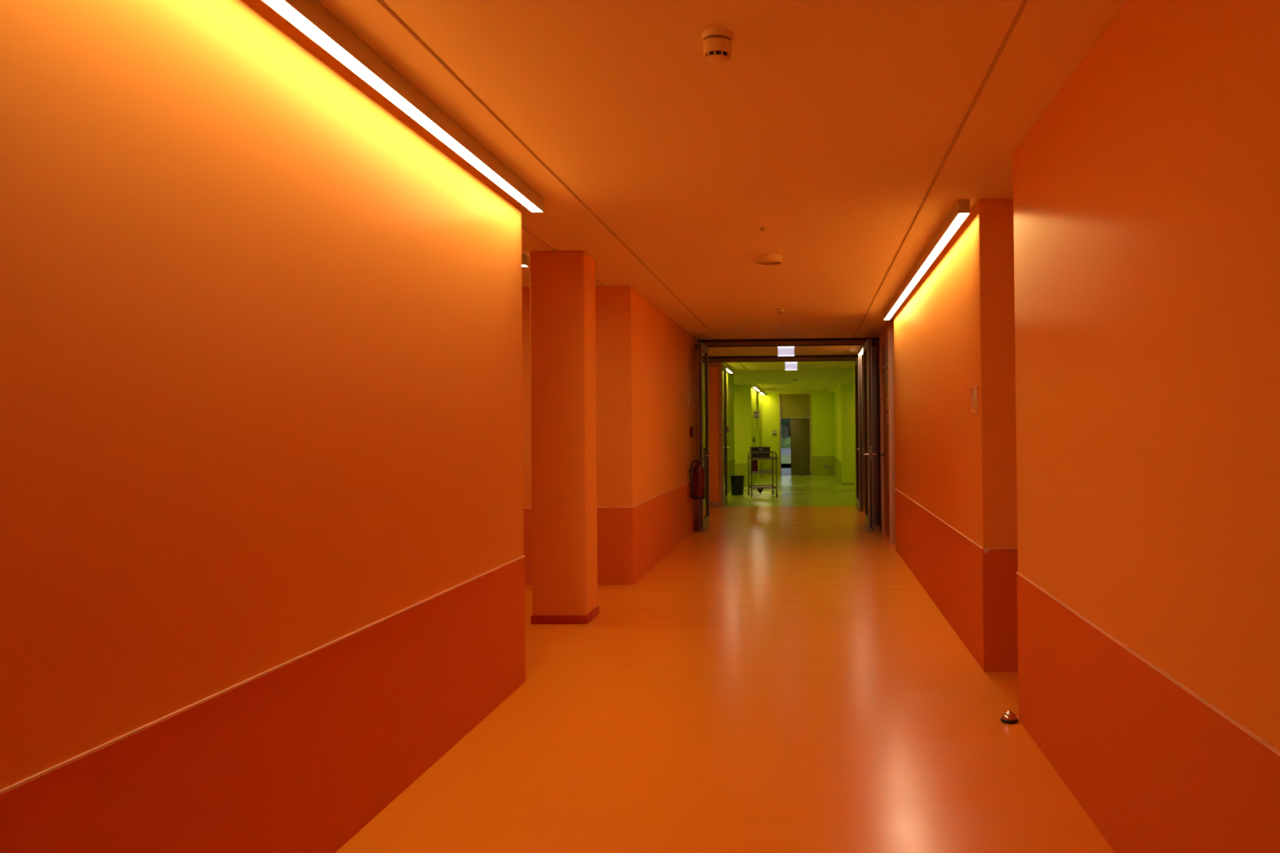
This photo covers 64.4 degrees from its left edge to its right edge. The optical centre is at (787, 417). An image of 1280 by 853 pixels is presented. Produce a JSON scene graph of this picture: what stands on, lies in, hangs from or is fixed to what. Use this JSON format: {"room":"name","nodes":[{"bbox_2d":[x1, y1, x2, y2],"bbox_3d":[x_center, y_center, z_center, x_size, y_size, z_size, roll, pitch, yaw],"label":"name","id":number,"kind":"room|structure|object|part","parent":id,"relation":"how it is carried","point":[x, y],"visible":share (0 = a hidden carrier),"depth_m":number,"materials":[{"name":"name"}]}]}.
{"room":"hospital interior","nodes":[
{"label":"hospital interior","id":0,"kind":"room"},
{"bbox_2d":[0,0,525,852],"bbox_3d":[-3.920,0.103,1.462,4.503,2.900,9.170,-1,-1,1],"label":"wall","id":1,"kind":"structure","parent":0,"point":[262,557],"depth_m":2.97,"materials":[{"name":"orange paint"}]},
{"bbox_2d":[521,285,698,585],"bbox_3d":[-3.698,0.223,12.665,4.503,2.900,5.858,-1,-1,1],"label":"wall","id":2,"kind":"structure","parent":0,"point":[646,362],"depth_m":9.97,"materials":[{"name":"orange paint"}]},
{"bbox_2d":[689,426,693,436],"bbox_3d":[-1.391,0.205,14.529,0.051,0.150,0.120,-1,-1,1],"label":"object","id":3,"kind":"object","parent":2,"relation":"attached to","point":[691,428],"visible":1,"depth_m":14.47,"materials":[{"name":"red plastic"}]},
{"bbox_2d":[688,457,705,499],"bbox_3d":[-1.299,0.872,14.320,0.230,0.581,0.180,-1,-1,1],"label":"fire extinguisher","id":4,"kind":"object","parent":2,"relation":"attached to","point":[697,477],"visible":1,"depth_m":14.25,"materials":[{"name":"red paint"}]},
{"bbox_2d":[694,342,710,531],"bbox_3d":[-1.268,0.284,15.108,0.194,2.767,0.976,-1,-1,1],"label":"door leaf","id":5,"kind":"structure","parent":2,"relation":"in","point":[702,349],"depth_m":15.05,"materials":[{"name":"brown wood"}]},
{"bbox_3d":[-1.275,0.540,14.622,0.044,0.220,0.006,-1,-1,1],"label":"lock plate","id":6,"kind":"part","parent":5,"relation":"part of","materials":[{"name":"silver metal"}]},
{"bbox_3d":[-1.281,-1.050,15.117,0.064,0.100,0.783,-1,-1,1],"label":"rail","id":7,"kind":"part","parent":5,"relation":"part of","materials":[{"name":"brown wood"}]},
{"bbox_3d":[-1.268,0.258,15.103,0.012,2.515,0.783,-1,-1,1],"label":"pane","id":8,"kind":"part","parent":5,"relation":"part of","materials":[{"name":"clear glass"}]},
{"bbox_3d":[-1.255,1.591,15.088,0.064,0.152,0.783,-1,-1,1],"label":"rail","id":9,"kind":"part","parent":5,"relation":"part of","materials":[{"name":"brown metal"}]},
{"bbox_2d":[697,355,698,459],"bbox_3d":[-2.163,0.260,17.474,0.980,2.900,3.540,-1,-1,1],"label":"wall","id":10,"kind":"structure","parent":0,"point":[697,355],"depth_m":18.46,"materials":[{"name":"orange paint"}]},
{"bbox_2d":[708,362,723,506],"bbox_3d":[-1.448,0.326,19.270,0.378,2.780,0.050,-1,-1,1],"label":"panel","id":11,"kind":"object","parent":10,"relation":"attached to","point":[715,386],"visible":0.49,"depth_m":19.26,"materials":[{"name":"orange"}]},
{"bbox_3d":[-1.464,-1.020,19.285,0.254,0.086,0.050,-1,-1,1],"label":"rail","id":12,"kind":"part","parent":11,"relation":"part of","materials":[{"name":"orange"}]},
{"bbox_3d":[-1.437,1.669,19.256,0.254,0.094,0.050,-1,-1,1],"label":"rail","id":13,"kind":"part","parent":11,"relation":"part of","materials":[{"name":"orange"}]},
{"bbox_2d":[316,0,1127,392],"bbox_3d":[-0.160,-1.275,17.922,11.400,0.140,42.200,-1,-1,1],"label":"ceiling","id":14,"kind":"structure","parent":0,"point":[851,131],"depth_m":4.63,"materials":[{"name":"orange paint"}]},
{"bbox_2d":[261,0,543,212],"bbox_3d":[-1.548,-1.302,3.883,0.073,0.085,4.281,-1,-1,1],"label":"lamp","id":15,"kind":"object","parent":14,"relation":"attached to","point":[311,18],"visible":1,"depth_m":3.88,"materials":[{"name":"beige plastic"}]},
{"bbox_2d":[521,253,528,266],"bbox_3d":[-2.692,-1.246,7.979,1.228,0.085,0.106,-1,-1,1],"label":"lamp","id":16,"kind":"object","parent":14,"relation":"attached to","point":[525,259],"visible":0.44,"depth_m":7.92,"materials":[{"name":"beige plastic"}]},
{"bbox_3d":[-1.515,-1.304,8.086,0.556,0.010,22.480,-1,-1,1],"label":"panel","id":17,"kind":"part","parent":14,"relation":"part of","materials":[{"name":"beige paint"}]},
{"bbox_3d":[-3.934,-1.279,8.134,4.239,0.010,22.480,-1,-1,1],"label":"panel","id":18,"kind":"part","parent":14,"relation":"part of","materials":[{"name":"beige paint"}]},
{"bbox_2d":[702,27,733,64],"bbox_3d":[-0.248,-1.311,3.545,0.112,0.100,0.112,-1,-1,1],"label":"smoke detector","id":19,"kind":"object","parent":14,"relation":"attached to","point":[717,42],"visible":1,"depth_m":3.51,"materials":[{"name":"white plastic"}]},
{"bbox_2d":[721,362,733,373],"bbox_3d":[-1.359,-1.110,21.719,0.073,0.085,3.556,-1,-1,1],"label":"lamp","id":20,"kind":"object","parent":14,"relation":"attached to","point":[729,369],"visible":0.52,"depth_m":22.38,"materials":[{"name":"beige plastic"}]},
{"bbox_3d":[-3.402,-1.139,21.565,4.770,0.012,4.400,-1,-1,1],"label":"panel","id":21,"kind":"part","parent":14,"relation":"part of","materials":[{"name":"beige paint"}]},
{"bbox_3d":[-3.207,-1.034,31.438,4.770,0.012,15.290,-1,-1,1],"label":"panel","id":22,"kind":"part","parent":14,"relation":"part of","materials":[{"name":"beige paint"}]},
{"bbox_2d":[752,384,759,391],"bbox_3d":[-1.041,-0.988,33.240,0.073,0.085,3.206,-1,-1,1],"label":"lamp","id":23,"kind":"object","parent":14,"relation":"attached to","point":[754,386],"visible":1,"depth_m":32.70,"materials":[{"name":"beige plastic"}]},
{"bbox_2d":[757,226,767,231],"bbox_3d":[-0.176,-1.313,6.969,0.072,0.022,0.072,-1,-1,1],"label":"ceiling sensor","id":24,"kind":"object","parent":14,"relation":"attached to","point":[762,228],"visible":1,"depth_m":6.96,"materials":[{"name":"beige plastic"}]},
{"bbox_2d":[754,253,782,265],"bbox_3d":[-0.158,-1.283,8.119,0.226,0.058,0.226,-1,-1,1],"label":"ceiling speaker","id":25,"kind":"object","parent":14,"relation":"attached to","point":[761,259],"visible":1,"depth_m":8.04,"materials":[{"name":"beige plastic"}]},
{"bbox_2d":[776,307,785,313],"bbox_3d":[-0.084,-1.244,11.618,0.104,0.062,0.104,-1,-1,1],"label":"smoke detector","id":26,"kind":"object","parent":14,"relation":"attached to","point":[780,310],"visible":1,"depth_m":11.58,"materials":[{"name":"white plastic"}]},
{"bbox_2d":[777,346,795,356],"bbox_3d":[-0.027,-1.100,15.796,0.289,0.260,0.060,-1,-1,1],"label":"exit sign","id":27,"kind":"object","parent":14,"relation":"hanging from","point":[783,351],"visible":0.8,"depth_m":15.78,"materials":[{"name":"white plastic"}]},
{"bbox_3d":[-0.027,-1.045,15.796,0.257,0.114,0.024,-1,-1,1],"label":"panel","id":28,"kind":"part","parent":27,"relation":"part of","materials":[{"name":"white plastic"}]},
{"bbox_3d":[0.064,-1.175,21.497,2.085,0.012,4.400,-1,-1,1],"label":"panel","id":29,"kind":"part","parent":14,"relation":"part of","materials":[{"name":"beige paint"}]},
{"bbox_2d":[784,361,798,370],"bbox_3d":[0.066,-1.058,19.515,0.269,0.265,0.060,-1,-1,1],"label":"exit sign","id":30,"kind":"object","parent":14,"relation":"hanging from","point":[789,366],"visible":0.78,"depth_m":19.50,"materials":[{"name":"white plastic"}]},
{"bbox_3d":[0.067,-1.003,19.514,0.237,0.119,0.024,-1,-1,1],"label":"panel","id":31,"kind":"part","parent":30,"relation":"part of","materials":[{"name":"white plastic"}]},
{"bbox_3d":[0.260,-1.069,31.369,2.085,0.012,15.290,-1,-1,1],"label":"panel","id":32,"kind":"part","parent":14,"relation":"part of","materials":[{"name":"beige paint"}]},
{"bbox_3d":[3.574,-1.103,31.304,4.465,0.012,15.290,-1,-1,1],"label":"panel","id":33,"kind":"part","parent":14,"relation":"part of","materials":[{"name":"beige paint"}]},
{"bbox_3d":[3.378,-1.208,21.431,4.465,0.012,4.400,-1,-1,1],"label":"panel","id":34,"kind":"part","parent":14,"relation":"part of","materials":[{"name":"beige paint"}]},
{"bbox_2d":[857,345,862,355],"bbox_3d":[1.285,-1.187,17.012,0.073,0.085,2.246,-1,-1,1],"label":"lamp","id":35,"kind":"object","parent":14,"relation":"attached to","point":[860,349],"visible":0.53,"depth_m":17.41,"materials":[{"name":"beige plastic"}]},
{"bbox_2d":[883,199,970,319],"bbox_3d":[1.148,-1.270,9.198,0.073,0.085,6.076,-1,-1,1],"label":"lamp","id":36,"kind":"object","parent":14,"relation":"attached to","point":[961,210],"visible":1,"depth_m":7.58,"materials":[{"name":"beige plastic"}]},
{"bbox_3d":[2.217,-1.341,8.012,2.656,0.010,22.480,-1,-1,1],"label":"panel","id":37,"kind":"part","parent":14,"relation":"part of","materials":[{"name":"beige paint"}]},
{"bbox_2d":[335,475,1115,852],"bbox_3d":[-0.127,1.994,17.886,11.400,0.600,42.200,-1,-1,1],"label":"floor","id":38,"kind":"structure","parent":0,"point":[781,680],"depth_m":5.01,"materials":[{"name":"orange rubber"}]},
{"bbox_2d":[529,250,599,624],"bbox_3d":[-1.782,0.153,7.983,0.443,2.900,0.431,-1,-1,1],"label":"square column","id":39,"kind":"structure","parent":38,"relation":"on","point":[564,533],"depth_m":7.78,"materials":[{"name":"orange paint"}]},
{"bbox_3d":[-1.768,1.572,7.968,0.443,0.062,0.431,-1,-1,1],"label":"baseboard","id":40,"kind":"part","parent":39,"relation":"part of","materials":[{"name":"brown"}]},
{"bbox_2d":[729,475,744,494],"bbox_3d":[-1.147,1.539,22.812,0.336,0.430,0.336,-1,-1,1],"label":"waste bin","id":41,"kind":"object","parent":38,"relation":"on","point":[736,481],"visible":1,"depth_m":22.69,"materials":[{"name":"black plastic"}]},
{"bbox_2d":[747,450,777,497],"bbox_3d":[-0.564,1.243,22.158,0.586,1.002,0.864,0,-1,-7],"label":"trolley","id":42,"kind":"object","parent":38,"relation":"on","point":[772,486],"visible":0.98,"depth_m":21.79,"materials":[{"name":"silver metal"}]},
{"bbox_2d":[750,459,758,471],"bbox_3d":[-0.742,1.062,22.098,0.145,0.252,0.280,0,-1,-7],"label":"box file","id":43,"kind":"object","parent":42,"relation":"on","point":[754,462],"visible":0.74,"depth_m":21.96,"materials":[{"name":"red plastic"}]},
{"bbox_2d":[749,446,770,457],"bbox_3d":[-0.615,0.765,22.168,0.420,0.225,0.440,0,-1,-7],"label":"plastic crate","id":44,"kind":"object","parent":42,"relation":"on","point":[762,448],"visible":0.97,"depth_m":21.96,"materials":[{"name":"grey plastic"}]},
{"bbox_2d":[748,456,775,459],"bbox_3d":[-0.567,0.895,22.152,0.534,0.034,0.788,0,-1,-7],"label":"shelf","id":45,"kind":"object","parent":42,"relation":"attached to","point":[771,457],"depth_m":21.78,"materials":[{"name":"silver metal"}]},
{"bbox_2d":[748,470,776,473],"bbox_3d":[-0.563,1.205,22.148,0.534,0.034,0.788,0,-1,-7],"label":"shelf","id":46,"kind":"object","parent":42,"relation":"attached to","point":[761,471],"depth_m":21.78,"materials":[{"name":"silver metal"}]},
{"bbox_2d":[749,484,776,488],"bbox_3d":[-0.560,1.535,22.145,0.534,0.034,0.788,0,-1,-7],"label":"shelf","id":47,"kind":"object","parent":42,"relation":"attached to","point":[759,486],"depth_m":22.15,"materials":[{"name":"silver metal"}]},
{"bbox_2d":[840,383,854,484],"bbox_3d":[1.943,0.538,31.661,0.486,3.230,0.406,-1,-1,1],"label":"square column","id":48,"kind":"structure","parent":38,"relation":"on","point":[846,389],"depth_m":31.47,"materials":[{"name":"green paint"}]},
{"bbox_3d":[1.958,2.108,31.644,0.486,0.090,0.406,-1,-1,1],"label":"baseboard","id":49,"kind":"part","parent":48,"relation":"part of","materials":[{"name":"green paint"}]},
{"bbox_2d":[1000,711,1017,724],"bbox_3d":[1.124,1.516,5.073,0.086,0.054,0.086,-1,-1,1],"label":"door stop","id":50,"kind":"object","parent":38,"relation":"on","point":[1007,717],"visible":1,"depth_m":5.05,"materials":[{"name":"silver metal"}]},
{"bbox_2d":[726,370,734,493],"bbox_3d":[-3.586,0.358,22.463,4.338,2.960,6.180,-1,-1,1],"label":"wall","id":51,"kind":"structure","parent":0,"point":[730,376],"depth_m":24.23,"materials":[{"name":"green paint"}]},
{"bbox_2d":[721,363,729,506],"bbox_3d":[-1.277,0.335,19.846,0.188,2.767,1.073,-1,-1,1],"label":"door leaf","id":52,"kind":"structure","parent":51,"relation":"in","point":[725,447],"depth_m":20.07,"materials":[{"name":"brown wood"}]},
{"bbox_3d":[-1.277,0.309,19.852,0.012,2.515,0.880,-1,-1,1],"label":"pane","id":53,"kind":"part","parent":52,"relation":"part of","materials":[{"name":"clear glass"}]},
{"bbox_3d":[-1.264,1.643,19.837,0.058,0.152,0.880,-1,-1,1],"label":"rail","id":54,"kind":"part","parent":52,"relation":"part of","materials":[{"name":"brown metal"}]},
{"bbox_2d":[733,384,757,485],"bbox_3d":[-3.324,0.613,33.214,4.433,3.240,3.308,-1,-1,1],"label":"wall","id":55,"kind":"structure","parent":0,"point":[744,395],"depth_m":31.54,"materials":[{"name":"green paint"}]},
{"bbox_2d":[753,411,759,417],"bbox_3d":[-1.035,-0.090,33.030,0.180,0.205,0.030,-1,-1,1],"label":"sign","id":56,"kind":"object","parent":55,"relation":"attached to","point":[756,415],"visible":1,"depth_m":33.02,"materials":[{"name":"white plastic"}]},
{"bbox_2d":[755,390,762,479],"bbox_3d":[-3.234,0.661,37.717,4.433,3.240,2.700,-1,-1,1],"label":"wall","id":57,"kind":"structure","parent":0,"point":[758,395],"depth_m":36.95,"materials":[{"name":"green paint"}]},
{"bbox_2d":[781,467,796,475],"bbox_3d":[0.372,2.430,42.978,5.000,0.265,8.000,-1,-1,1],"label":"floor","id":58,"kind":"structure","parent":0,"point":[784,471],"depth_m":42.00,"materials":[{"name":"grey stone"}]},
{"bbox_2d":[761,391,835,475],"bbox_3d":[0.420,0.639,39.066,2.837,3.240,0.158,-1,-1,1],"label":"wall","id":59,"kind":"structure","parent":0,"point":[823,417],"depth_m":38.99,"materials":[{"name":"green paint"}]},
{"bbox_2d":[778,392,811,475],"bbox_3d":[0.292,0.638,39.062,1.262,3.235,0.170,-1,-1,1],"label":"entrance portal","id":60,"kind":"object","parent":59,"relation":"attached to","point":[793,405],"visible":1,"depth_m":39.04,"materials":[{"name":"brown"}]},
{"bbox_3d":[0.289,-0.457,39.069,1.117,0.895,0.060,-1,-1,1],"label":"transom panel","id":61,"kind":"part","parent":60,"relation":"part of","materials":[{"name":"green laminate"}]},
{"bbox_3d":[0.288,0.003,39.064,1.127,0.025,0.100,-1,-1,1],"label":"transom rail","id":62,"kind":"part","parent":60,"relation":"part of","materials":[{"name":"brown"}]},
{"bbox_2d":[790,417,809,475],"bbox_3d":[0.488,1.133,39.038,0.745,2.230,0.100,-1,-1,1],"label":"door leaf","id":63,"kind":"structure","parent":60,"relation":"attached to","point":[799,427],"depth_m":39.04,"materials":[{"name":"brown wood"}]},
{"bbox_2d":[834,384,841,484],"bbox_3d":[3.831,0.565,35.377,4.146,3.240,7.100,-1,-1,1],"label":"wall","id":64,"kind":"structure","parent":0,"point":[837,393],"depth_m":34.62,"materials":[{"name":"green paint"}]},
{"bbox_2d":[853,357,863,493],"bbox_3d":[3.559,0.254,21.182,4.124,2.920,3.900,-1,-1,1],"label":"wall","id":65,"kind":"structure","parent":0,"point":[862,357],"depth_m":22.83,"materials":[{"name":"green paint"}]},
{"bbox_2d":[862,355,881,523],"bbox_3d":[2.578,0.212,17.381,2.334,2.900,3.540,-1,-1,1],"label":"wall","id":66,"kind":"structure","parent":0,"point":[862,355],"depth_m":19.02,"materials":[{"name":"orange paint"}]},
{"bbox_2d":[708,355,863,499],"bbox_3d":[-0.095,0.259,19.241,3.086,2.900,0.075,-1,-1,1],"label":"door frame","id":67,"kind":"structure","parent":66,"relation":"attached to","point":[802,357],"depth_m":19.22,"materials":[{"name":"black metal"}]},
{"bbox_2d":[697,337,880,524],"bbox_3d":[0.021,0.218,15.616,2.831,2.900,0.090,-1,-1,1],"label":"door frame","id":68,"kind":"structure","parent":66,"relation":"attached to","point":[818,341],"depth_m":15.57,"materials":[{"name":"black metal"}]},
{"bbox_2d":[854,356,863,511],"bbox_3d":[1.315,0.295,18.503,0.195,2.767,1.328,-1,-1,1],"label":"door leaf","id":69,"kind":"structure","parent":66,"relation":"in","point":[859,449],"depth_m":17.86,"materials":[{"name":"brown wood"}]},
{"bbox_3d":[1.302,-1.038,18.512,0.065,0.100,1.135,-1,-1,1],"label":"rail","id":70,"kind":"part","parent":69,"relation":"part of","materials":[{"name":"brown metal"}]},
{"bbox_3d":[1.315,0.269,18.498,0.012,2.515,1.135,-1,-1,1],"label":"pane","id":71,"kind":"part","parent":69,"relation":"part of","materials":[{"name":"clear glass"}]},
{"bbox_3d":[1.328,1.602,18.484,0.065,0.152,1.135,-1,-1,1],"label":"rail","id":72,"kind":"part","parent":69,"relation":"part of","materials":[{"name":"brown wood"}]},
{"bbox_3d":[1.305,0.550,17.842,0.045,0.220,0.006,-1,-1,1],"label":"lock plate","id":73,"kind":"part","parent":69,"relation":"part of","materials":[{"name":"silver metal"}]},
{"bbox_2d":[862,339,876,531],"bbox_3d":[1.203,0.258,14.974,0.194,2.767,1.146,-1,-1,1],"label":"door leaf","id":74,"kind":"structure","parent":66,"relation":"in","point":[868,454],"depth_m":14.42,"materials":[{"name":"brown wood"}]},
{"bbox_3d":[1.190,-1.075,14.983,0.064,0.100,0.953,-1,-1,1],"label":"rail","id":75,"kind":"part","parent":74,"relation":"part of","materials":[{"name":"brown metal"}]},
{"bbox_3d":[1.203,0.232,14.969,0.012,2.515,0.953,-1,-1,1],"label":"pane","id":76,"kind":"part","parent":74,"relation":"part of","materials":[{"name":"clear glass"}]},
{"bbox_3d":[1.216,1.565,14.954,0.064,0.152,0.953,-1,-1,1],"label":"rail","id":77,"kind":"part","parent":74,"relation":"part of","materials":[{"name":"brown metal"}]},
{"bbox_3d":[1.194,0.513,14.403,0.044,0.220,0.006,-1,-1,1],"label":"lock plate","id":78,"kind":"part","parent":74,"relation":"part of","materials":[{"name":"silver metal"}]},
{"bbox_2d":[879,319,895,519],"bbox_3d":[2.538,0.174,13.831,2.275,2.900,3.280,-1,-1,1],"label":"wall","id":79,"kind":"structure","parent":0,"point":[893,319],"depth_m":12.93,"materials":[{"name":"orange paint"}]},
{"bbox_2d":[879,319,895,543],"bbox_3d":[1.349,0.184,13.680,0.094,2.900,1.510,-1,-1,1],"label":"door","id":80,"kind":"structure","parent":79,"relation":"in","point":[886,431],"depth_m":13.66,"materials":[{"name":"brown wood"}]},
{"bbox_3d":[1.365,-0.996,13.707,0.039,0.540,1.380,-1,-1,1],"label":"transom panel","id":81,"kind":"part","parent":80,"relation":"part of","materials":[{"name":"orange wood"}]},
{"bbox_2d":[893,0,1279,852],"bbox_3d":[2.318,0.074,4.474,2.342,2.900,15.440,-1,-1,1],"label":"wall","id":82,"kind":"structure","parent":0,"point":[1146,192],"depth_m":3.31,"materials":[{"name":"orange paint"}]},
{"bbox_2d":[970,385,979,412],"bbox_3d":[1.184,-0.117,6.319,0.012,0.165,0.230,-1,-1,1],"label":"door sign","id":83,"kind":"object","parent":82,"relation":"attached to","point":[975,389],"visible":1,"depth_m":6.32,"materials":[{"name":"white plastic"}]},
{"bbox_3d":[-1.844,0.703,43.115,0.800,3.235,7.850,-1,-1,1],"label":"wall","id":84,"kind":"structure","parent":0,"visible":0},
{"bbox_2d":[761,404,791,467],"bbox_3d":[-0.064,0.878,47.034,2.600,2.935,0.080,-1,-1,1],"label":"window","id":85,"kind":"structure","parent":84,"relation":"in","point":[785,422],"depth_m":47.03,"materials":[{"name":"clear"}]},
{"bbox_3d":[-0.051,2.260,47.019,2.600,0.170,0.060,-1,-1,1],"label":"rail","id":86,"kind":"part","parent":85,"relation":"part of","materials":[{"name":"black"}]}
]}

